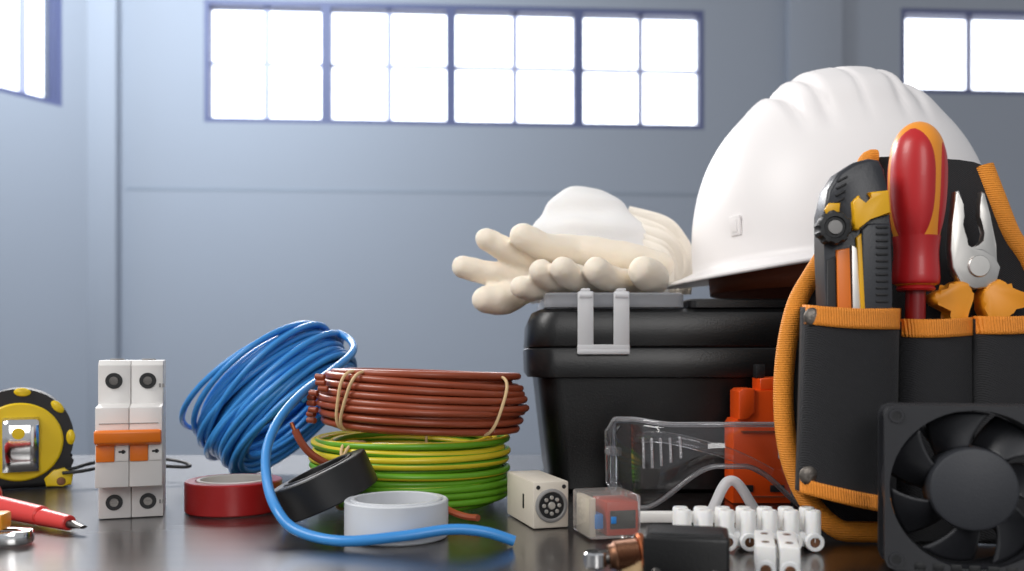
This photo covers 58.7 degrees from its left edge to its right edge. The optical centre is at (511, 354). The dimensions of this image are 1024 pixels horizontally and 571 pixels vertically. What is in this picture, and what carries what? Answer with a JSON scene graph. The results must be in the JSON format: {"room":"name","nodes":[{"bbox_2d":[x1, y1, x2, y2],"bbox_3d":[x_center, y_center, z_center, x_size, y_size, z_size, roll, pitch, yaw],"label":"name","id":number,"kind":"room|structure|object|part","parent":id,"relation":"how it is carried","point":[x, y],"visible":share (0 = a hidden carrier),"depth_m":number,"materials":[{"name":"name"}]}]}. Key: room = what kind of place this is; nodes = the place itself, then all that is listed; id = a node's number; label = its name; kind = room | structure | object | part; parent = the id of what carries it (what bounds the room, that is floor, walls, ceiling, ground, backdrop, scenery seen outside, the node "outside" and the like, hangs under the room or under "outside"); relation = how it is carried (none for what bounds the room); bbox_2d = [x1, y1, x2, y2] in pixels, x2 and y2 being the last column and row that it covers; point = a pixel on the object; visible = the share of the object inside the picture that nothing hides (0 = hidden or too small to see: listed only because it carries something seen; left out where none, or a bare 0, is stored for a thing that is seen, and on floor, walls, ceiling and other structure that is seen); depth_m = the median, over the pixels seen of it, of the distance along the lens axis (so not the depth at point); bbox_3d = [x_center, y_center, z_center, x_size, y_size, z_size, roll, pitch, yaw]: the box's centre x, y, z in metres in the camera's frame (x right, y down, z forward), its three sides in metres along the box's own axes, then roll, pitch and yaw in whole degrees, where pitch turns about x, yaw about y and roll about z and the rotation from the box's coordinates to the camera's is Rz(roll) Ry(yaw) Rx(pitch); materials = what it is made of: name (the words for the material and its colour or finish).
{"room":"industrial workshop","nodes":[
{"label":"industrial workshop","id":0,"kind":"room"},
{"bbox_2d":[0,0,86,454],"bbox_3d":[-4.914,-1.655,4.973,0.250,5.000,6.000,0,0,32],"label":"wall","id":1,"kind":"structure","parent":0,"point":[43,146],"depth_m":6.95,"materials":[{"name":"paint"}]},
{"bbox_2d":[0,0,61,106],"bbox_3d":[-3.982,-2.627,6.355,0.120,1.414,1.700,0,0,32],"label":"window","id":2,"kind":"structure","parent":1,"relation":"in","point":[54,6],"depth_m":7.02,"materials":[{"name":"blue paint"}]},
{"bbox_2d":[87,0,120,454],"bbox_3d":[-3.293,-1.655,7.344,0.220,5.000,0.200,0,0,-12],"label":"pillar","id":3,"kind":"structure","parent":1,"relation":"attached to","point":[103,16],"depth_m":7.25,"materials":[{"name":"paint"}]},
{"bbox_2d":[121,0,1023,454],"bbox_3d":[4.062,-1.655,8.021,15.424,5.000,0.250,0,0,-3],"label":"wall","id":4,"kind":"structure","parent":0,"point":[205,275],"depth_m":7.58,"materials":[{"name":"grey paint"}]},
{"bbox_2d":[204,0,325,123],"bbox_3d":[-2.045,-2.427,7.589,0.995,1.014,0.120,0,0,-3],"label":"window","id":5,"kind":"structure","parent":4,"relation":"in","point":[266,6],"depth_m":7.56,"materials":[{"name":"blue paint"}]},
{"bbox_2d":[326,2,450,125],"bbox_3d":[-1.032,-2.427,7.650,1.036,1.014,0.120,0,0,-3],"label":"window","id":6,"kind":"structure","parent":4,"relation":"in","point":[351,7],"depth_m":7.62,"materials":[{"name":"blue paint"}]},
{"bbox_2d":[126,186,698,195],"bbox_3d":[-0.418,-1.368,7.625,5.504,0.030,0.003,0,0,-3],"label":"trim","id":7,"kind":"structure","parent":4,"relation":"attached to","point":[127,187],"depth_m":7.59,"materials":[{"name":"grey paint"}]},
{"bbox_2d":[451,5,578,127],"bbox_3d":[0.024,-2.427,7.713,1.079,1.014,0.120,0,0,-3],"label":"window","id":8,"kind":"structure","parent":4,"relation":"in","point":[514,11],"depth_m":7.68,"materials":[{"name":"blue paint"}]},
{"bbox_2d":[579,8,703,129],"bbox_3d":[1.097,-2.427,7.778,1.071,1.014,0.120,0,0,-3],"label":"window","id":9,"kind":"structure","parent":4,"relation":"in","point":[639,14],"depth_m":7.75,"materials":[{"name":"blue paint"}]},
{"bbox_2d":[785,0,841,82],"bbox_3d":[2.572,-1.655,7.756,0.465,5.000,0.100,0,0,-3],"label":"pillar","id":10,"kind":"structure","parent":4,"relation":"attached to","point":[813,28],"depth_m":7.71,"materials":[{"name":"grey paint"}]},
{"bbox_2d":[901,8,1023,94],"bbox_3d":[4.065,-2.628,7.956,1.426,0.734,0.120,0,0,-3],"label":"window","id":11,"kind":"structure","parent":4,"relation":"in","point":[968,15],"depth_m":7.91,"materials":[{"name":"blue paint"}]},
{"bbox_3d":[0.000,0.945,5.000,20.000,0.200,18.000,0,0,0],"label":"floor","id":12,"kind":"structure","parent":0,"visible":0},
{"bbox_2d":[0,321,995,570],"bbox_3d":[0.000,0.410,0.309,2.300,0.871,1.118,0,0,0],"label":"work table","id":13,"kind":"object","parent":12,"relation":"on","point":[176,540],"depth_m":0.53,"materials":[{"name":"grey metal"}]},
{"bbox_2d":[0,511,34,546],"bbox_3d":[-0.304,0.086,0.448,0.129,0.016,0.048,0,0,-8],"label":"pliers","id":14,"kind":"object","parent":13,"relation":"on","point":[9,536],"visible":1,"depth_m":0.45,"materials":[{"name":"silver metal"}]},
{"bbox_2d":[0,487,86,530],"bbox_3d":[-0.307,0.082,0.537,0.197,0.024,0.026,0,0,31],"label":"probe","id":15,"kind":"object","parent":13,"relation":"on","point":[21,511],"visible":0.98,"depth_m":0.50,"materials":[{"name":"red plastic"}]},
{"bbox_2d":[0,387,191,488],"bbox_3d":[-0.320,0.059,0.673,0.154,0.071,0.054,0,0,-22],"label":"tape measure","id":16,"kind":"object","parent":13,"relation":"on","point":[37,435],"visible":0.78,"depth_m":0.65,"materials":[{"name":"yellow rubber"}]},
{"bbox_3d":[-0.348,0.061,0.643,0.055,0.055,0.003,0,0,-27],"label":"plate","id":17,"kind":"part","parent":16,"relation":"part of","materials":[{"name":"yellow plastic"}]},
{"bbox_2d":[94,359,165,518],"bbox_3d":[-0.224,0.048,0.537,0.036,0.092,0.073,0,0,-19],"label":"circuit breaker","id":18,"kind":"object","parent":13,"relation":"on","point":[130,431],"visible":1,"depth_m":0.52,"materials":[{"name":"white plastic"}]},
{"bbox_2d":[184,473,281,517],"bbox_3d":[-0.171,0.085,0.558,0.058,0.019,0.058,0,0,0],"label":"tape roll","id":19,"kind":"object","parent":13,"relation":"on","point":[238,494],"visible":0.8,"depth_m":0.53,"materials":[{"name":"red plastic"},{"name":"grey plastic"}]},
{"bbox_2d":[274,449,377,521],"bbox_3d":[-0.104,0.073,0.507,0.058,0.040,0.056,0,0,-8],"label":"tape roll","id":20,"kind":"object","parent":13,"relation":"on","point":[327,485],"visible":0.98,"depth_m":0.48,"materials":[{"name":"black plastic"}]},
{"bbox_3d":[-0.136,0.035,0.592,0.135,0.121,0.374,0,0,-24],"label":"wire coil","id":21,"kind":"part","parent":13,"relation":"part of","materials":[{"name":"blue plastic"}]},
{"bbox_2d":[344,491,447,545],"bbox_3d":[-0.060,0.085,0.476,0.054,0.020,0.054,0,0,0],"label":"tape roll","id":22,"kind":"object","parent":13,"relation":"on","point":[384,511],"visible":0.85,"depth_m":0.46,"materials":[{"name":"white plastic"}]},
{"bbox_3d":[-0.066,0.067,0.586,0.132,0.055,0.152,0,0,0],"label":"wire coil","id":23,"kind":"part","parent":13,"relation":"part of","materials":[{"name":"green plastic"}]},
{"bbox_3d":[-0.058,0.029,0.593,0.137,0.042,0.137,0,0,21],"label":"wire coil","id":24,"kind":"part","parent":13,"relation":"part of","materials":[{"name":"brown plastic"}]},
{"bbox_2d":[507,470,567,528],"bbox_3d":[0.014,0.082,0.521,0.021,0.026,0.052,0,0,-17],"label":"box","id":25,"kind":"object","parent":13,"relation":"on","point":[538,499],"visible":1,"depth_m":0.50,"materials":[{"name":"beige plastic"}]},
{"bbox_2d":[535,489,567,522],"bbox_3d":[0.022,0.082,0.497,0.018,0.018,0.002,0,0,-17],"label":"socket","id":26,"kind":"object","parent":25,"relation":"attached to","point":[551,505],"depth_m":0.50,"materials":[{"name":"grey plastic"}]},
{"bbox_2d":[573,487,639,539],"bbox_3d":[0.050,0.083,0.480,0.028,0.022,0.031,0,0,-14],"label":"relay","id":27,"kind":"object","parent":13,"relation":"on","point":[607,516],"visible":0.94,"depth_m":0.47,"materials":[{"name":"red"}]},
{"bbox_2d":[583,524,729,570],"bbox_3d":[0.060,0.084,0.381,0.059,0.022,0.027,0,0,12],"label":"switch","id":28,"kind":"object","parent":13,"relation":"on","point":[662,547],"visible":1,"depth_m":0.37,"materials":[{"name":"black plastic"}]},
{"bbox_3d":[0.073,0.073,0.379,0.030,0.001,0.020,0,0,12],"label":"plate","id":29,"kind":"part","parent":28,"relation":"part of","materials":[{"name":"black plastic"}]},
{"bbox_2d":[523,288,791,492],"bbox_3d":[0.160,0.025,0.704,0.301,0.139,0.199,0,0,0],"label":"toolbox","id":30,"kind":"object","parent":13,"relation":"on","point":[592,359],"visible":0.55,"depth_m":0.62,"materials":[{"name":"black plastic"}]},
{"bbox_2d":[452,223,673,314],"bbox_3d":[0.039,-0.063,0.686,0.166,0.066,0.047,0,0,-12],"label":"glove","id":31,"kind":"object","parent":30,"relation":"on","point":[526,244],"visible":0.67,"depth_m":0.67,"materials":[{"name":"beige fabric"}]},
{"bbox_2d":[510,256,668,300],"bbox_3d":[0.061,-0.053,0.644,0.124,0.030,0.065,0,0,-12],"label":"glove","id":32,"kind":"object","parent":30,"relation":"on","point":[644,274],"visible":0.91,"depth_m":0.63,"materials":[{"name":"beige fabric"}]},
{"bbox_2d":[531,186,692,303],"bbox_3d":[0.086,-0.093,0.773,0.146,0.100,0.075,0,0,0],"label":"glove","id":33,"kind":"object","parent":30,"relation":"on","point":[576,210],"visible":0.51,"depth_m":0.76,"materials":[{"name":"white fabric"}]},
{"bbox_3d":[0.160,-0.019,0.707,0.300,0.027,0.194,0,0,0],"label":"lid","id":34,"kind":"part","parent":30,"relation":"part of","materials":[{"name":"black plastic"}]},
{"bbox_2d":[667,66,980,298],"bbox_3d":[0.245,-0.133,0.708,0.255,0.172,0.243,0,0,-21],"label":"hard hat","id":35,"kind":"object","parent":30,"relation":"on","point":[753,226],"visible":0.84,"depth_m":0.64,"materials":[{"name":"white plastic"}]},
{"bbox_2d":[640,511,735,522],"bbox_3d":[0.095,0.091,0.511,0.068,0.007,0.008,0,0,0],"label":"stick","id":36,"kind":"object","parent":13,"relation":"on","point":[645,516],"visible":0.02,"depth_m":0.51,"materials":[{"name":"white plastic"}]},
{"bbox_2d":[604,416,799,514],"bbox_3d":[0.128,0.066,0.562,0.138,0.056,0.077,0,0,0],"label":"goggles","id":37,"kind":"object","parent":13,"relation":"on","point":[621,436],"visible":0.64,"depth_m":0.55,"materials":[{"name":"clear plastic"}]},
{"bbox_2d":[642,436,681,467],"bbox_3d":[0.089,0.058,0.542,0.027,0.020,0.006,0,0,31],"label":"vent","id":38,"kind":"object","parent":37,"relation":"attached to","point":[679,436],"depth_m":0.54,"materials":[{"name":"clear plastic"}]},
{"bbox_3d":[0.108,0.061,0.565,0.104,0.029,0.018,0,0,20],"label":"temple arm","id":39,"kind":"part","parent":37,"relation":"part of"},
{"bbox_2d":[672,506,824,551],"bbox_3d":[0.115,0.085,0.446,0.072,0.020,0.018,0,0,1],"label":"block","id":40,"kind":"object","parent":13,"relation":"on","point":[805,522],"visible":0.69,"depth_m":0.44,"materials":[{"name":"white plastic"}]},
{"bbox_2d":[725,364,790,502],"bbox_3d":[0.159,0.050,0.591,0.037,0.089,0.026,0,0,0],"label":"module","id":41,"kind":"object","parent":13,"relation":"on","point":[754,404],"visible":0.8,"depth_m":0.58,"materials":[{"name":"orange plastic"}]},
{"bbox_3d":[0.149,0.031,0.590,0.010,0.020,0.024,0,0,0],"label":"clip lever","id":42,"kind":"part","parent":41,"relation":"part of","materials":[{"name":"orange plastic"}]},
{"bbox_2d":[754,530,800,570],"bbox_3d":[0.116,0.087,0.399,0.018,0.015,0.038,0,0,14],"label":"block","id":43,"kind":"object","parent":13,"relation":"on","point":[786,556],"visible":1,"depth_m":0.38,"materials":[{"name":"white plastic"}]},
{"bbox_2d":[773,149,1023,544],"bbox_3d":[0.215,-0.010,0.472,0.157,0.208,0.077,0,0,0],"label":"tool pouch","id":44,"kind":"object","parent":13,"relation":"on","point":[835,367],"visible":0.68,"depth_m":0.46,"materials":[{"name":"fabric"}]},
{"bbox_3d":[0.167,0.070,0.447,0.054,0.020,0.028,0,0,0],"label":"trim","id":45,"kind":"part","parent":44,"relation":"part of","materials":[{"name":"orange fabric"}]},
{"bbox_3d":[0.176,-0.020,0.464,0.060,0.014,0.036,0,0,0],"label":"trim","id":46,"kind":"part","parent":44,"relation":"part of","materials":[{"name":"orange fabric"}]},
{"bbox_2d":[814,159,891,308],"bbox_3d":[0.171,-0.051,0.461,0.039,0.096,0.022,0,0,0],"label":"utility knife","id":47,"kind":"object","parent":44,"relation":"in","point":[852,232],"visible":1,"depth_m":0.46,"materials":[{"name":"grey plastic"}]},
{"bbox_3d":[0.160,-0.026,0.456,0.005,0.047,0.002,0,0,0],"label":"slide rail","id":48,"kind":"part","parent":47,"relation":"part of","materials":[{"name":"black rubber"}]},
{"bbox_3d":[0.174,-0.029,0.456,0.007,0.053,0.002,0,0,0],"label":"blade","id":49,"kind":"part","parent":47,"relation":"part of","materials":[{"name":"metal"}]},
{"bbox_3d":[0.175,-0.032,0.456,0.006,0.058,0.003,0,0,0],"label":"yellow rail","id":50,"kind":"part","parent":47,"relation":"part of","materials":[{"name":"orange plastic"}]},
{"bbox_2d":[887,121,947,318],"bbox_3d":[0.210,-0.059,0.472,0.028,0.124,0.029,1,0,0],"label":"screwdriver","id":51,"kind":"object","parent":44,"relation":"in","point":[917,174],"visible":0.95,"depth_m":0.46,"materials":[{"name":"red plastic"}]},
{"bbox_3d":[0.221,-0.014,0.469,0.045,0.012,0.024,0,0,0],"label":"trim","id":52,"kind":"part","parent":44,"relation":"part of","materials":[{"name":"orange fabric"}]},
{"bbox_2d":[926,191,1023,318],"bbox_3d":[0.244,-0.047,0.474,0.055,0.076,0.011,0,0,0],"label":"pliers","id":53,"kind":"object","parent":44,"relation":"in","point":[977,267],"visible":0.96,"depth_m":0.47,"materials":[{"name":"metal"}]},
{"bbox_3d":[0.227,-0.024,0.474,0.021,0.029,0.011,0,0,0],"label":"handle","id":54,"kind":"part","parent":53,"relation":"part of","materials":[{"name":"orange plastic"}]},
{"bbox_3d":[0.257,-0.024,0.474,0.029,0.030,0.011,0,0,0],"label":"handle","id":55,"kind":"part","parent":53,"relation":"part of","materials":[{"name":"orange plastic"}]},
{"bbox_3d":[0.263,-0.016,0.469,0.053,0.012,0.026,0,0,0],"label":"trim","id":56,"kind":"part","parent":44,"relation":"part of","materials":[{"name":"orange fabric"}]},
{"bbox_2d":[878,402,1023,570],"bbox_3d":[0.202,0.058,0.403,0.073,0.073,0.022,0,0,14],"label":"fan","id":57,"kind":"object","parent":13,"relation":"on","point":[974,488],"visible":1,"depth_m":0.40,"materials":[{"name":"black plastic"}]},
{"bbox_3d":[0.179,0.046,0.408,0.019,0.028,0.013,0,0,14],"label":"blade","id":58,"kind":"part","parent":57,"relation":"part of","materials":[{"name":"black plastic"}]},
{"bbox_3d":[0.181,0.070,0.408,0.024,0.023,0.013,0,0,14],"label":"blade","id":59,"kind":"part","parent":57,"relation":"part of","materials":[{"name":"black plastic"}]},
{"bbox_3d":[0.196,0.083,0.402,0.029,0.017,0.008,0,0,-14],"label":"blade","id":60,"kind":"part","parent":57,"relation":"part of","materials":[{"name":"black plastic"}]},
{"bbox_3d":[0.197,0.035,0.403,0.006,0.021,0.027,0,0,-44],"label":"blade","id":61,"kind":"part","parent":57,"relation":"part of","materials":[{"name":"black plastic"}]},
{"bbox_3d":[0.216,0.037,0.397,0.011,0.019,0.030,0,0,-42],"label":"blade","id":62,"kind":"part","parent":57,"relation":"part of","materials":[{"name":"black plastic"}]},
{"bbox_3d":[0.219,0.077,0.400,0.023,0.027,0.009,0,0,-23],"label":"blade","id":63,"kind":"part","parent":57,"relation":"part of","materials":[{"name":"black plastic"}]},
{"bbox_3d":[0.226,0.060,0.397,0.018,0.025,0.013,0,0,14],"label":"blade","id":64,"kind":"part","parent":57,"relation":"part of","materials":[{"name":"black plastic"}]}
]}

